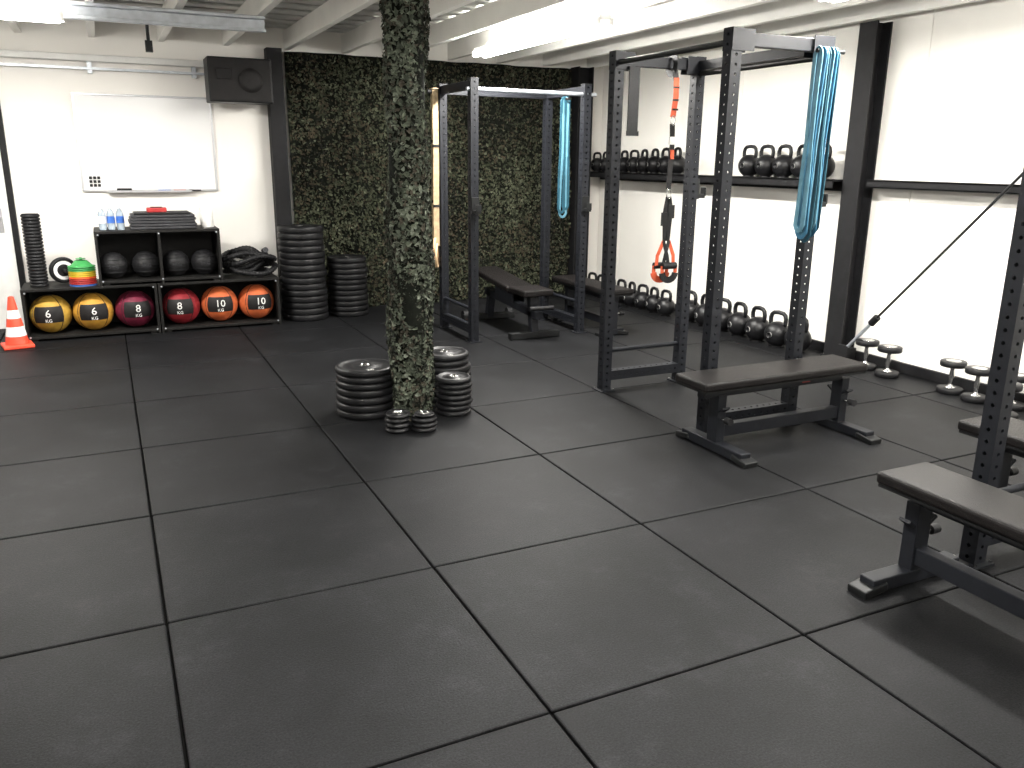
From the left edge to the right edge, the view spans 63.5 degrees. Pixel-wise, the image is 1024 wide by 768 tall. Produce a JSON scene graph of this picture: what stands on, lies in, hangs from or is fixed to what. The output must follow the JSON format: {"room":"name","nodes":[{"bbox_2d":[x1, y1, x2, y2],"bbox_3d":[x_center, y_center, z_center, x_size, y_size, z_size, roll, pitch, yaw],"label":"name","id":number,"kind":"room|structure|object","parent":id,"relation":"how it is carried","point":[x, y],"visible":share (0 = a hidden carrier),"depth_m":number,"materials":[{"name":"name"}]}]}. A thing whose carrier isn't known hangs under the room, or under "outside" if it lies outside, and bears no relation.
{"room":"gym","nodes":[
{"label":"gym","id":0,"kind":"room"},
{"bbox_2d":[13,0,265,32],"bbox_3d":[-3.657,-2.555,5.545,3.900,0.115,0.080,-7,17,-25],"label":"mounting rail","id":1,"kind":"object","parent":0,"point":[75,10],"depth_m":6.02,"materials":[{"name":"metal"}]},
{"bbox_2d":[0,19,603,281],"bbox_3d":[-2.877,-2.127,8.406,8.960,2.820,0.120,-7,17,-25],"label":"wall","id":2,"kind":"structure","parent":0,"point":[36,102],"depth_m":7.88,"materials":[{"name":"paint"}]},
{"bbox_2d":[0,153,24,328],"bbox_3d":[-5.005,-1.452,7.405,0.900,2.000,0.098,-7,17,-25],"label":"door","id":3,"kind":"structure","parent":2,"relation":"in","point":[9,278],"depth_m":7.68,"materials":[{"name":"white metal"}]},
{"bbox_2d":[0,105,25,288],"bbox_3d":[-5.014,-1.498,7.412,1.000,2.085,0.060,-7,17,-25],"label":"trim","id":4,"kind":"structure","parent":2,"relation":"attached to","point":[3,148],"depth_m":7.56,"materials":[{"name":"metal"}]},
{"bbox_2d":[0,49,203,78],"bbox_3d":[-4.543,-2.847,7.253,3.500,0.160,0.085,-7,17,-25],"label":"pipe","id":5,"kind":"object","parent":2,"relation":"attached to","point":[88,58],"visible":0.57,"depth_m":7.57,"materials":[{"name":"white metal"}]},
{"bbox_2d":[71,92,218,192],"bbox_3d":[-3.486,-2.296,7.933,1.220,0.895,0.092,-7,17,-25],"label":"whiteboard","id":6,"kind":"object","parent":2,"relation":"attached to","point":[126,143],"visible":0.95,"depth_m":7.94,"materials":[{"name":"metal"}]},
{"bbox_2d":[203,56,272,104],"bbox_3d":[-2.639,-2.906,7.962,0.580,0.400,0.443,-7,17,-25],"label":"loudspeaker","id":7,"kind":"object","parent":2,"relation":"attached to","point":[228,80],"visible":1,"depth_m":7.78,"materials":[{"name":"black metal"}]},
{"bbox_2d":[67,0,579,40],"bbox_3d":[-0.348,-2.127,2.978,9.020,0.124,11.740,-7,17,-25],"label":"ceiling","id":8,"kind":"structure","parent":0,"point":[286,13],"depth_m":7.13,"materials":[{"name":"paint"}]},
{"bbox_2d":[6,20,20,32],"bbox_3d":[-1.880,-1.806,2.304,0.056,0.172,11.490,-7,17,-25],"label":"ceiling beam","id":9,"kind":"structure","parent":8,"relation":"attached to","point":[13,24],"depth_m":6.96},
{"bbox_2d":[0,0,64,22],"bbox_3d":[-3.561,-2.430,5.322,1.200,0.112,0.140,-7,17,-25],"label":"fluorescent light fixture","id":10,"kind":"object","parent":8,"relation":"attached to","point":[9,9],"visible":1,"depth_m":5.46,"materials":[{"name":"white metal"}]},
{"bbox_2d":[84,0,94,37],"bbox_3d":[-1.353,-1.867,2.550,0.056,0.172,11.490,-7,17,-25],"label":"ceiling beam","id":11,"kind":"structure","parent":8,"relation":"attached to","point":[90,24],"depth_m":6.98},
{"bbox_2d":[145,25,152,52],"bbox_3d":[-2.728,-2.635,6.199,0.050,0.280,0.050,-7,17,-25],"label":"ceiling hook","id":12,"kind":"object","parent":8,"relation":"hanging from","point":[148,43],"visible":0.66,"depth_m":6.20,"materials":[{"name":"black metal"}]},
{"bbox_2d":[156,0,187,41],"bbox_3d":[-0.826,-1.929,2.795,0.056,0.172,11.490,-7,17,-25],"label":"ceiling beam","id":13,"kind":"structure","parent":8,"relation":"attached to","point":[162,31],"depth_m":6.83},
{"bbox_2d":[221,0,282,45],"bbox_3d":[-0.298,-1.990,3.041,0.056,0.172,11.490,-7,17,-25],"label":"ceiling beam","id":14,"kind":"structure","parent":8,"relation":"attached to","point":[249,7],"depth_m":6.53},
{"bbox_2d":[283,0,378,49],"bbox_3d":[0.229,-2.051,3.287,0.056,0.172,11.490,-7,17,-25],"label":"ceiling beam","id":15,"kind":"structure","parent":8,"relation":"attached to","point":[332,12],"depth_m":6.88,"materials":[{"name":"paint"}]},
{"bbox_2d":[341,0,476,53],"bbox_3d":[0.756,-2.113,3.533,0.056,0.172,11.490,-7,17,-25],"label":"ceiling beam","id":16,"kind":"structure","parent":8,"relation":"attached to","point":[370,32],"depth_m":7.53,"materials":[{"name":"paint"}]},
{"bbox_2d":[284,52,572,308],"bbox_3d":[-0.785,-2.208,9.194,3.289,2.611,0.161,-7,17,-25],"label":"net","id":17,"kind":"object","parent":8,"relation":"hanging from","point":[337,126],"visible":0.57,"depth_m":9.09,"materials":[{"name":"plant"}]},
{"bbox_2d":[428,0,575,47],"bbox_3d":[1.284,-2.174,3.778,0.056,0.172,11.490,-7,17,-25],"label":"ceiling beam","id":18,"kind":"structure","parent":8,"relation":"attached to","point":[495,13],"depth_m":6.73,"materials":[{"name":"paint"}]},
{"bbox_2d":[472,13,613,57],"bbox_3d":[0.169,-2.801,6.675,0.140,0.112,2.200,-7,17,-25],"label":"fluorescent light fixture","id":19,"kind":"object","parent":8,"relation":"attached to","point":[583,23],"visible":1,"depth_m":6.42,"materials":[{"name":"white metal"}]},
{"bbox_2d":[448,0,675,59],"bbox_3d":[1.811,-2.235,4.024,0.056,0.172,11.490,-7,17,-25],"label":"ceiling beam","id":20,"kind":"structure","parent":8,"relation":"attached to","point":[463,47],"depth_m":6.96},
{"bbox_2d":[496,0,777,62],"bbox_3d":[2.338,-2.297,4.270,0.056,0.172,11.490,-7,17,-25],"label":"ceiling beam","id":21,"kind":"structure","parent":8,"relation":"attached to","point":[678,11],"depth_m":6.74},
{"bbox_2d":[543,0,880,65],"bbox_3d":[2.866,-2.358,4.515,0.056,0.172,11.490,-7,17,-25],"label":"ceiling beam","id":22,"kind":"structure","parent":8,"relation":"attached to","point":[778,10],"depth_m":7.00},
{"bbox_2d":[587,0,984,68],"bbox_3d":[3.393,-2.419,4.761,0.056,0.172,11.490,-7,17,-25],"label":"ceiling beam","id":23,"kind":"structure","parent":8,"relation":"attached to","point":[881,9],"depth_m":6.55,"materials":[{"name":"paint"}]},
{"bbox_2d":[815,0,843,2],"bbox_3d":[2.140,-2.099,4.168,0.140,0.112,1.500,-7,17,-25],"label":"fluorescent light fixture","id":24,"kind":"object","parent":8,"relation":"attached to","point":[832,1],"visible":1,"depth_m":4.81,"materials":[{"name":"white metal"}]},
{"bbox_2d":[0,293,1023,767],"bbox_3d":[-0.377,0.681,3.741,8.720,0.106,11.500,-7,17,-25],"label":"floor","id":25,"kind":"structure","parent":0,"point":[205,563],"depth_m":3.30,"materials":[{"name":"rubber"}]},
{"bbox_2d":[0,296,34,350],"bbox_3d":[-4.219,-0.527,7.018,0.230,0.433,0.230,-11,19,-36],"label":"traffic cone","id":26,"kind":"object","parent":25,"relation":"on","point":[16,337],"visible":1,"depth_m":6.98,"materials":[{"name":"plastic"}]},
{"bbox_2d":[20,279,160,341],"bbox_3d":[-3.852,-0.701,7.623,1.085,0.460,0.523,-7,17,-25],"label":"cubby","id":27,"kind":"object","parent":25,"relation":"on","point":[28,294],"visible":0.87,"depth_m":7.59,"materials":[{"name":"wood"}]},
{"bbox_2d":[20,213,48,286],"bbox_3d":[-4.184,-1.172,7.260,0.150,0.630,0.150,-7,17,-25],"label":"foam roller","id":28,"kind":"object","parent":27,"relation":"on","point":[30,222],"visible":1,"depth_m":7.21,"materials":[{"name":"black rubber"}]},
{"bbox_2d":[29,294,71,332],"bbox_3d":[-4.133,-0.631,7.421,0.340,0.341,0.346,-5,16,-21],"label":"medicine ball","id":29,"kind":"object","parent":27,"relation":"in","point":[50,313],"visible":1,"depth_m":7.31,"materials":[{"name":"leather"}]},
{"bbox_2d":[49,257,73,282],"bbox_3d":[-4.054,-1.029,7.479,0.195,0.236,0.192,1,15,3],"label":"wheel","id":30,"kind":"object","parent":27,"relation":"on","point":[58,269],"visible":0.76,"depth_m":7.44,"materials":[{"name":"plastic"}]},
{"bbox_2d":[67,257,97,286],"bbox_3d":[-3.847,-1.010,7.409,0.224,0.246,0.224,-7,17,-25],"label":"cones","id":31,"kind":"object","parent":27,"relation":"on","point":[82,273],"visible":1,"depth_m":7.34,"materials":[{"name":"plastic"}]},
{"bbox_2d":[72,292,113,329],"bbox_3d":[-3.824,-0.667,7.565,0.340,0.341,0.346,-8,17,-28],"label":"medicine ball","id":32,"kind":"object","parent":27,"relation":"in","point":[91,310],"visible":1,"depth_m":7.45,"materials":[{"name":"leather"}]},
{"bbox_2d":[115,290,154,326],"bbox_3d":[-3.510,-0.704,7.711,0.340,0.341,0.346,-9,18,-33],"label":"medicine ball","id":33,"kind":"object","parent":27,"relation":"in","point":[134,308],"visible":1,"depth_m":7.60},
{"bbox_2d":[155,273,281,332],"bbox_3d":[-2.865,-0.816,8.082,1.085,0.460,0.523,-7,17,-25],"label":"cubby","id":34,"kind":"object","parent":25,"relation":"on","point":[234,282],"visible":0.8,"depth_m":8.08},
{"bbox_2d":[93,225,222,285],"bbox_3d":[-3.304,-1.218,7.752,1.050,0.480,0.523,-7,17,-25],"label":"cubby","id":35,"kind":"object","parent":34,"relation":"on","point":[127,242],"visible":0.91,"depth_m":7.82,"materials":[{"name":"wood"}]},
{"bbox_2d":[97,206,106,229],"bbox_3d":[-3.659,-1.481,7.389,0.067,0.210,0.067,-7,17,-25],"label":"water bottle","id":36,"kind":"object","parent":35,"relation":"on","point":[102,222],"visible":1,"depth_m":7.37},
{"bbox_2d":[106,206,115,229],"bbox_3d":[-3.596,-1.488,7.419,0.067,0.210,0.067,-7,17,-25],"label":"water bottle","id":37,"kind":"object","parent":35,"relation":"on","point":[110,216],"visible":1,"depth_m":7.40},
{"bbox_2d":[100,252,127,277],"bbox_3d":[-3.627,-1.081,7.539,0.244,0.236,0.244,-7,17,-25],"label":"ball","id":38,"kind":"object","parent":35,"relation":"in","point":[112,264],"visible":0.96,"depth_m":7.46,"materials":[{"name":"black rubber"}]},
{"bbox_2d":[115,206,124,229],"bbox_3d":[-3.529,-1.496,7.450,0.067,0.210,0.067,-7,17,-25],"label":"water bottle","id":39,"kind":"object","parent":35,"relation":"on","point":[119,214],"visible":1,"depth_m":7.43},
{"bbox_2d":[131,251,159,276],"bbox_3d":[-3.384,-1.109,7.653,0.244,0.236,0.244,-7,17,-25],"label":"ball","id":40,"kind":"object","parent":35,"relation":"in","point":[144,263],"visible":1,"depth_m":7.57,"materials":[{"name":"black rubber"}]},
{"bbox_2d":[128,210,196,229],"bbox_3d":[-3.252,-1.527,7.695,0.573,0.144,0.360,-7,17,-25],"label":"step platform","id":41,"kind":"object","parent":35,"relation":"on","point":[138,220],"visible":0.99,"depth_m":7.56,"materials":[{"name":"black rubber"}]},
{"bbox_2d":[146,207,166,211],"bbox_3d":[-3.279,-1.610,7.635,0.170,0.047,0.110,-7,17,-25],"label":"box","id":42,"kind":"object","parent":41,"relation":"on","point":[148,209],"visible":1,"depth_m":7.59,"materials":[{"name":"red plastic"}]},
{"bbox_2d":[163,250,189,274],"bbox_3d":[-3.150,-1.136,7.762,0.244,0.236,0.244,-7,17,-25],"label":"ball","id":43,"kind":"object","parent":35,"relation":"in","point":[175,262],"visible":0.98,"depth_m":7.68,"materials":[{"name":"black rubber"}]},
{"bbox_2d":[191,249,217,273],"bbox_3d":[-2.924,-1.162,7.867,0.244,0.236,0.244,-7,17,-25],"label":"ball","id":44,"kind":"object","parent":35,"relation":"in","point":[203,261],"visible":1,"depth_m":7.79,"materials":[{"name":"black rubber"}]},
{"bbox_2d":[199,207,213,226],"bbox_3d":[-2.883,-1.576,7.819,0.120,0.185,0.120,-7,17,-25],"label":"paper towel roll","id":45,"kind":"object","parent":35,"relation":"on","point":[206,213],"visible":1,"depth_m":7.77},
{"bbox_2d":[162,287,199,323],"bbox_3d":[-3.148,-0.746,7.880,0.340,0.341,0.346,-4,16,-17],"label":"medicine ball","id":46,"kind":"object","parent":34,"relation":"in","point":[181,305],"visible":1,"depth_m":7.76,"materials":[{"name":"leather"}]},
{"bbox_2d":[201,285,237,320],"bbox_3d":[-2.836,-0.782,8.026,0.340,0.341,0.346,-6,16,-22],"label":"medicine ball","id":47,"kind":"object","parent":34,"relation":"in","point":[218,302],"visible":1,"depth_m":7.91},
{"bbox_2d":[221,245,277,276],"bbox_3d":[-2.589,-1.210,8.110,0.573,0.287,0.477,-7,17,-25],"label":"rope","id":48,"kind":"object","parent":34,"relation":"on","point":[257,259],"visible":0.96,"depth_m":7.98,"materials":[{"name":"black fabric"}]},
{"bbox_2d":[238,283,273,317],"bbox_3d":[-2.524,-0.819,8.171,0.340,0.341,0.346,-9,18,-31],"label":"medicine ball","id":49,"kind":"object","parent":34,"relation":"in","point":[255,300],"visible":1,"depth_m":8.05,"materials":[{"name":"leather"}]},
{"bbox_2d":[264,47,291,311],"bbox_3d":[-2.376,-2.048,8.516,0.150,2.620,0.140,-7,17,-25],"label":"steel column","id":50,"kind":"structure","parent":25,"relation":"on","point":[278,148],"depth_m":8.36,"materials":[{"name":"metal"}]},
{"bbox_2d":[277,224,328,321],"bbox_3d":[-2.109,-1.129,8.362,0.465,0.931,0.468,-12,19,-38],"label":"plates","id":51,"kind":"object","parent":25,"relation":"on","point":[301,247],"visible":1,"depth_m":8.19,"materials":[{"name":"rubber"}]},
{"bbox_2d":[327,254,368,316],"bbox_3d":[-1.707,-1.027,8.624,0.409,0.606,0.420,0,15,-3],"label":"plates","id":52,"kind":"object","parent":25,"relation":"on","point":[347,280],"visible":1,"depth_m":8.48,"materials":[{"name":"rubber"}]},
{"bbox_2d":[335,358,394,419],"bbox_3d":[-0.937,0.028,5.317,0.389,0.319,0.387,-7,17,-25],"label":"plate stack","id":53,"kind":"object","parent":25,"relation":"on","point":[364,386],"visible":0.92,"depth_m":5.17,"materials":[{"name":"rubber"}]},
{"bbox_2d":[384,409,410,433],"bbox_3d":[-0.689,0.222,4.989,0.157,0.121,0.157,-7,17,-25],"label":"plate stack","id":54,"kind":"object","parent":25,"relation":"on","point":[397,420],"visible":1,"depth_m":4.94,"materials":[{"name":"rubber"}]},
{"bbox_2d":[379,0,435,420],"bbox_3d":[-0.615,-1.059,4.948,0.318,2.623,0.325,6,16,18],"label":"column","id":55,"kind":"structure","parent":25,"relation":"on","point":[405,42],"depth_m":4.86,"materials":[{"name":"plant"}]},
{"bbox_2d":[410,410,437,432],"bbox_3d":[-0.532,0.223,5.013,0.163,0.111,0.166,-7,17,-25],"label":"plate stack","id":56,"kind":"object","parent":25,"relation":"on","point":[423,421],"visible":1,"depth_m":4.96,"materials":[{"name":"rubber"}]},
{"bbox_2d":[429,346,470,403],"bbox_3d":[-0.455,-0.066,5.660,0.353,0.331,0.360,-7,17,-25],"label":"plate stack","id":57,"kind":"object","parent":25,"relation":"on","point":[447,358],"visible":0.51,"depth_m":5.52,"materials":[{"name":"rubber"}]},
{"bbox_2d":[435,372,472,416],"bbox_3d":[-0.375,0.064,5.345,0.242,0.246,0.240,-7,17,-25],"label":"plate stack","id":58,"kind":"object","parent":25,"relation":"on","point":[453,394],"visible":1,"depth_m":5.26,"materials":[{"name":"rubber"}]},
{"bbox_2d":[461,266,559,339],"bbox_3d":[-0.009,-0.795,7.987,0.560,0.526,1.309,-7,17,-25],"label":"bench","id":59,"kind":"object","parent":25,"relation":"on","point":[510,290],"visible":0.94,"depth_m":7.82,"materials":[{"name":"black leather"}]},
{"bbox_2d":[427,77,596,342],"bbox_3d":[-0.004,-1.596,7.670,1.330,2.238,0.902,-7,17,-25],"label":"power rack","id":60,"kind":"object","parent":25,"relation":"on","point":[470,88],"visible":0.98,"depth_m":7.62,"materials":[{"name":"metal"}]},
{"bbox_2d":[429,88,439,267],"bbox_3d":[-0.711,-1.889,7.686,0.080,1.619,0.286,-2,15,-10],"label":"rings","id":61,"kind":"object","parent":60,"relation":"hanging from","point":[434,96],"visible":0.95,"depth_m":7.65,"materials":[{"name":"wood"}]},
{"bbox_2d":[557,96,570,217],"bbox_3d":[0.462,-1.995,7.320,0.096,1.041,0.106,5,16,14],"label":"bands","id":62,"kind":"object","parent":60,"relation":"hanging from","point":[565,103],"visible":1,"depth_m":7.32,"materials":[{"name":"blue rubber"}]},
{"bbox_2d":[567,66,593,292],"bbox_3d":[0.801,-2.397,9.921,0.200,2.620,0.260,-7,17,-25],"label":"steel column","id":63,"kind":"structure","parent":25,"relation":"on","point":[579,75],"depth_m":9.78,"materials":[{"name":"metal"}]},
{"bbox_2d":[551,275,632,336],"bbox_3d":[0.759,-0.775,8.105,0.322,0.447,1.100,-7,17,-25],"label":"bench","id":64,"kind":"object","parent":25,"relation":"on","point":[592,287],"visible":0.52,"depth_m":7.98,"materials":[{"name":"black leather"}]},
{"bbox_2d":[587,272,596,295],"bbox_3d":[0.977,-1.223,10.069,0.200,0.280,0.196,-10,18,-33],"label":"kettlebell","id":65,"kind":"object","parent":25,"relation":"on","point":[590,273],"visible":0.16,"depth_m":10.02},
{"bbox_2d":[617,279,626,303],"bbox_3d":[1.256,-1.068,9.509,0.200,0.280,0.196,-8,17,-29],"label":"kettlebell","id":66,"kind":"object","parent":25,"relation":"on","point":[621,301],"visible":0.38,"depth_m":9.46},
{"bbox_2d":[623,281,636,306],"bbox_3d":[1.349,-1.016,9.322,0.200,0.280,0.196,-4,16,-15],"label":"kettlebell","id":67,"kind":"object","parent":25,"relation":"on","point":[629,300],"visible":0.65,"depth_m":9.27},
{"bbox_2d":[634,284,649,309],"bbox_3d":[1.442,-0.964,9.135,0.200,0.280,0.196,-11,19,-35],"label":"kettlebell","id":68,"kind":"object","parent":25,"relation":"on","point":[640,297],"visible":0.83,"depth_m":9.08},
{"bbox_2d":[645,287,660,312],"bbox_3d":[1.535,-0.913,8.949,0.200,0.280,0.196,-5,16,-20],"label":"kettlebell","id":69,"kind":"object","parent":25,"relation":"on","point":[651,301],"visible":0.88,"depth_m":8.89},
{"bbox_2d":[656,289,674,316],"bbox_3d":[1.628,-0.861,8.762,0.200,0.280,0.196,-8,17,-29],"label":"kettlebell","id":70,"kind":"object","parent":25,"relation":"on","point":[665,306],"visible":1,"depth_m":8.71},
{"bbox_2d":[688,290,699,322],"bbox_3d":[1.817,-0.795,8.443,0.233,0.324,0.227,-7,17,-25],"label":"kettlebell","id":71,"kind":"object","parent":25,"relation":"on","point":[694,304],"visible":0.38,"depth_m":8.35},
{"bbox_2d":[694,294,708,326],"bbox_3d":[1.925,-0.735,8.226,0.233,0.324,0.227,-4,16,-18],"label":"kettlebell","id":72,"kind":"object","parent":25,"relation":"on","point":[699,312],"visible":0.46,"depth_m":8.19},
{"bbox_2d":[592,26,835,432],"bbox_3d":[1.234,-0.953,5.294,0.832,2.268,1.250,-7,17,-25],"label":"power rack","id":73,"kind":"object","parent":25,"relation":"on","point":[784,50],"visible":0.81,"depth_m":5.13,"materials":[{"name":"metal"}]},
{"bbox_2d":[626,66,640,135],"bbox_3d":[0.786,-1.849,5.424,0.090,0.430,0.056,-7,17,-25],"label":"strap","id":74,"kind":"object","parent":73,"relation":"hanging from","point":[634,72],"visible":1,"depth_m":5.40,"materials":[{"name":"fabric"}]},
{"bbox_2d":[650,55,678,282],"bbox_3d":[1.080,-1.452,5.646,0.174,1.526,0.147,6,16,20],"label":"trainer","id":75,"kind":"object","parent":73,"relation":"hanging from","point":[667,215],"visible":0.99,"depth_m":5.71,"materials":[{"name":"black fabric"}]},
{"bbox_2d":[793,46,844,242],"bbox_3d":[1.740,-1.337,4.681,0.210,1.065,0.094,-7,17,-25],"label":"bands","id":76,"kind":"object","parent":73,"relation":"hanging from","point":[826,60],"visible":1,"depth_m":4.64,"materials":[{"name":"blue rubber"}]},
{"bbox_2d":[717,298,732,331],"bbox_3d":[2.034,-0.675,8.008,0.233,0.324,0.227,-12,20,-38],"label":"kettlebell","id":77,"kind":"object","parent":25,"relation":"on","point":[726,313],"visible":0.34,"depth_m":7.92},
{"bbox_2d":[727,301,750,336],"bbox_3d":[2.142,-0.615,7.791,0.233,0.324,0.227,-6,16,-22],"label":"kettlebell","id":78,"kind":"object","parent":25,"relation":"on","point":[736,323],"visible":0.94,"depth_m":7.73,"materials":[{"name":"metal"}]},
{"bbox_2d":[745,306,768,341],"bbox_3d":[2.250,-0.555,7.574,0.233,0.324,0.227,-6,17,-24],"label":"kettlebell","id":79,"kind":"object","parent":25,"relation":"on","point":[755,327],"visible":0.93,"depth_m":7.51,"materials":[{"name":"metal"}]},
{"bbox_2d":[764,310,787,347],"bbox_3d":[2.358,-0.495,7.356,0.233,0.324,0.227,-10,18,-34],"label":"kettlebell","id":80,"kind":"object","parent":25,"relation":"on","point":[774,332],"visible":0.94,"depth_m":7.30,"materials":[{"name":"metal"}]},
{"bbox_2d":[675,354,881,468],"bbox_3d":[1.510,0.124,4.826,1.200,0.447,0.622,-7,17,-25],"label":"bench","id":81,"kind":"object","parent":25,"relation":"on","point":[716,384],"visible":1,"depth_m":4.75,"materials":[{"name":"black leather"}]},
{"bbox_2d":[784,316,811,352],"bbox_3d":[2.466,-0.435,7.139,0.233,0.324,0.227,-9,18,-32],"label":"kettlebell","id":82,"kind":"object","parent":25,"relation":"on","point":[807,336],"visible":0.27,"depth_m":7.06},
{"bbox_2d":[820,20,892,355],"bbox_3d":[2.759,-1.485,6.637,0.160,2.620,0.230,-7,17,-25],"label":"steel column","id":83,"kind":"structure","parent":25,"relation":"on","point":[874,40],"depth_m":6.58,"materials":[{"name":"metal"}]},
{"bbox_2d":[837,173,1021,359],"bbox_3d":[3.242,-1.175,5.572,0.179,2.572,2.219,-7,17,-25],"label":"rod","id":84,"kind":"object","parent":83,"relation":"attached to","point":[846,351],"visible":0.95,"depth_m":6.21,"materials":[{"name":"black metal"}]},
{"bbox_2d":[856,338,879,370],"bbox_3d":[2.817,-0.236,6.586,0.176,0.237,0.176,-7,17,-25],"label":"dumbbell","id":85,"kind":"object","parent":25,"relation":"on","point":[865,342],"visible":0.72,"depth_m":6.54,"materials":[{"name":"rubber"}]},
{"bbox_2d":[874,344,902,378],"bbox_3d":[2.893,-0.175,6.365,0.176,0.237,0.176,-7,17,-25],"label":"dumbbell","id":86,"kind":"object","parent":25,"relation":"on","point":[887,373],"visible":1,"depth_m":6.33,"materials":[{"name":"rubber"}]},
{"bbox_2d":[848,462,1023,619],"bbox_3d":[1.797,0.686,2.766,0.582,0.447,1.250,-7,17,-25],"label":"bench","id":87,"kind":"object","parent":25,"relation":"on","point":[996,513],"visible":1,"depth_m":3.06,"materials":[{"name":"black leather"}]},
{"bbox_2d":[936,358,967,395],"bbox_3d":[3.146,-0.053,5.926,0.176,0.237,0.176,-7,17,-25],"label":"dumbbell","id":88,"kind":"object","parent":25,"relation":"on","point":[946,389],"visible":1,"depth_m":5.89,"materials":[{"name":"rubber"}]},
{"bbox_2d":[960,365,989,403],"bbox_3d":[3.214,0.003,5.722,0.176,0.237,0.176,-7,17,-25],"label":"dumbbell","id":89,"kind":"object","parent":25,"relation":"on","point":[974,397],"visible":0.94,"depth_m":5.70,"materials":[{"name":"rubber"}]},
{"bbox_2d":[953,166,1023,569],"bbox_3d":[2.509,-0.249,2.769,0.862,2.258,1.320,-7,17,-25],"label":"power rack","id":90,"kind":"object","parent":25,"relation":"on","point":[1009,337],"visible":0.75,"depth_m":3.21,"materials":[{"name":"metal"}]},
{"bbox_2d":[958,416,1023,487],"bbox_3d":[2.461,0.516,3.418,0.280,0.447,1.250,-7,17,-25],"label":"bench","id":91,"kind":"object","parent":25,"relation":"on","point":[1014,443],"visible":0.32,"depth_m":3.79,"materials":[{"name":"black leather"}]},
{"bbox_2d":[1011,382,1023,418],"bbox_3d":[3.181,0.106,5.343,0.176,0.237,0.176,-7,17,-25],"label":"dumbbell","id":92,"kind":"object","parent":25,"relation":"on","point":[1019,386],"visible":0.09,"depth_m":5.28,"materials":[{"name":"rubber"}]},
{"bbox_2d":[1012,372,1023,411],"bbox_3d":[3.363,0.050,5.556,0.176,0.237,0.176,-7,17,-25],"label":"dumbbell","id":93,"kind":"object","parent":25,"relation":"on","point":[1018,406],"visible":0.27,"depth_m":5.50,"materials":[{"name":"rubber"}]},
{"bbox_2d":[596,0,1023,392],"bbox_3d":[3.622,-1.193,5.215,0.120,2.820,11.500,-7,17,-25],"label":"wall","id":94,"kind":"structure","parent":0,"point":[953,111],"depth_m":6.42,"materials":[{"name":"paint"}]},
{"bbox_2d":[590,171,1020,193],"bbox_3d":[3.433,-1.183,5.169,0.260,0.101,11.380,-7,17,-25],"label":"shelf","id":95,"kind":"object","parent":94,"relation":"attached to","point":[769,182],"depth_m":6.87,"materials":[{"name":"metal"}]},
{"bbox_2d":[591,152,601,171],"bbox_3d":[1.022,-2.670,9.944,0.164,0.229,0.161,-12,19,-38],"label":"kettlebell","id":96,"kind":"object","parent":95,"relation":"on","point":[595,162],"visible":0.88,"depth_m":9.90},
{"bbox_2d":[599,151,605,171],"bbox_3d":[1.108,-2.625,9.772,0.168,0.235,0.165,-7,17,-25],"label":"kettlebell","id":97,"kind":"object","parent":95,"relation":"on","point":[602,164],"visible":0.47,"depth_m":9.74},
{"bbox_2d":[620,150,628,172],"bbox_3d":[1.279,-2.536,9.426,0.176,0.246,0.172,-6,17,-24],"label":"kettlebell","id":98,"kind":"object","parent":95,"relation":"on","point":[623,160],"visible":0.65,"depth_m":9.37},
{"bbox_2d":[626,150,639,172],"bbox_3d":[1.365,-2.491,9.253,0.180,0.252,0.176,-10,18,-33],"label":"kettlebell","id":99,"kind":"object","parent":95,"relation":"on","point":[631,163],"visible":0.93,"depth_m":9.21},
{"bbox_2d":[636,149,648,172],"bbox_3d":[1.450,-2.446,9.081,0.184,0.257,0.180,-4,16,-15],"label":"kettlebell","id":100,"kind":"object","parent":95,"relation":"on","point":[641,162],"visible":0.78,"depth_m":9.03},
{"bbox_2d":[646,148,659,173],"bbox_3d":[1.536,-2.401,8.908,0.188,0.263,0.184,-4,16,-16],"label":"kettlebell","id":101,"kind":"object","parent":95,"relation":"on","point":[651,165],"visible":0.87,"depth_m":8.86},
{"bbox_2d":[657,148,668,173],"bbox_3d":[1.622,-2.356,8.735,0.192,0.268,0.188,-6,17,-23],"label":"kettlebell","id":102,"kind":"object","parent":95,"relation":"on","point":[662,167],"visible":0.72,"depth_m":8.69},
{"bbox_2d":[667,147,684,173],"bbox_3d":[1.707,-2.311,8.563,0.196,0.274,0.192,-3,16,-13],"label":"kettlebell","id":103,"kind":"object","parent":95,"relation":"on","point":[678,161],"visible":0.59,"depth_m":8.50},
{"bbox_2d":[738,145,757,176],"bbox_3d":[2.182,-2.053,7.608,0.204,0.285,0.200,-9,18,-32],"label":"kettlebell","id":104,"kind":"object","parent":95,"relation":"on","point":[746,165],"visible":0.93,"depth_m":7.55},
{"bbox_2d":[755,144,775,176],"bbox_3d":[2.278,-1.999,7.415,0.204,0.285,0.200,-9,18,-31],"label":"kettlebell","id":105,"kind":"object","parent":95,"relation":"on","point":[763,164],"visible":0.87,"depth_m":7.36,"materials":[{"name":"metal"}]},
{"bbox_2d":[772,144,793,177],"bbox_3d":[2.374,-1.946,7.223,0.204,0.285,0.200,-7,17,-27],"label":"kettlebell","id":106,"kind":"object","parent":95,"relation":"on","point":[781,164],"visible":0.93,"depth_m":7.17,"materials":[{"name":"metal"}]},
{"bbox_2d":[790,144,803,177],"bbox_3d":[2.470,-1.893,7.030,0.204,0.285,0.200,-5,16,-19],"label":"kettlebell","id":107,"kind":"object","parent":95,"relation":"on","point":[795,167],"visible":0.48,"depth_m":7.00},
{"bbox_2d":[822,145,834,178],"bbox_3d":[2.566,-1.839,6.837,0.204,0.285,0.200,-6,17,-23],"label":"kettlebell","id":108,"kind":"object","parent":95,"relation":"on","point":[831,164],"visible":0.24,"depth_m":6.76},
{"bbox_2d":[674,304,1023,402],"bbox_3d":[3.541,0.137,5.542,0.030,0.080,11.500,-7,17,-25],"label":"baseboard","id":109,"kind":"structure","parent":94,"relation":"attached to","point":[916,371],"depth_m":6.35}
]}

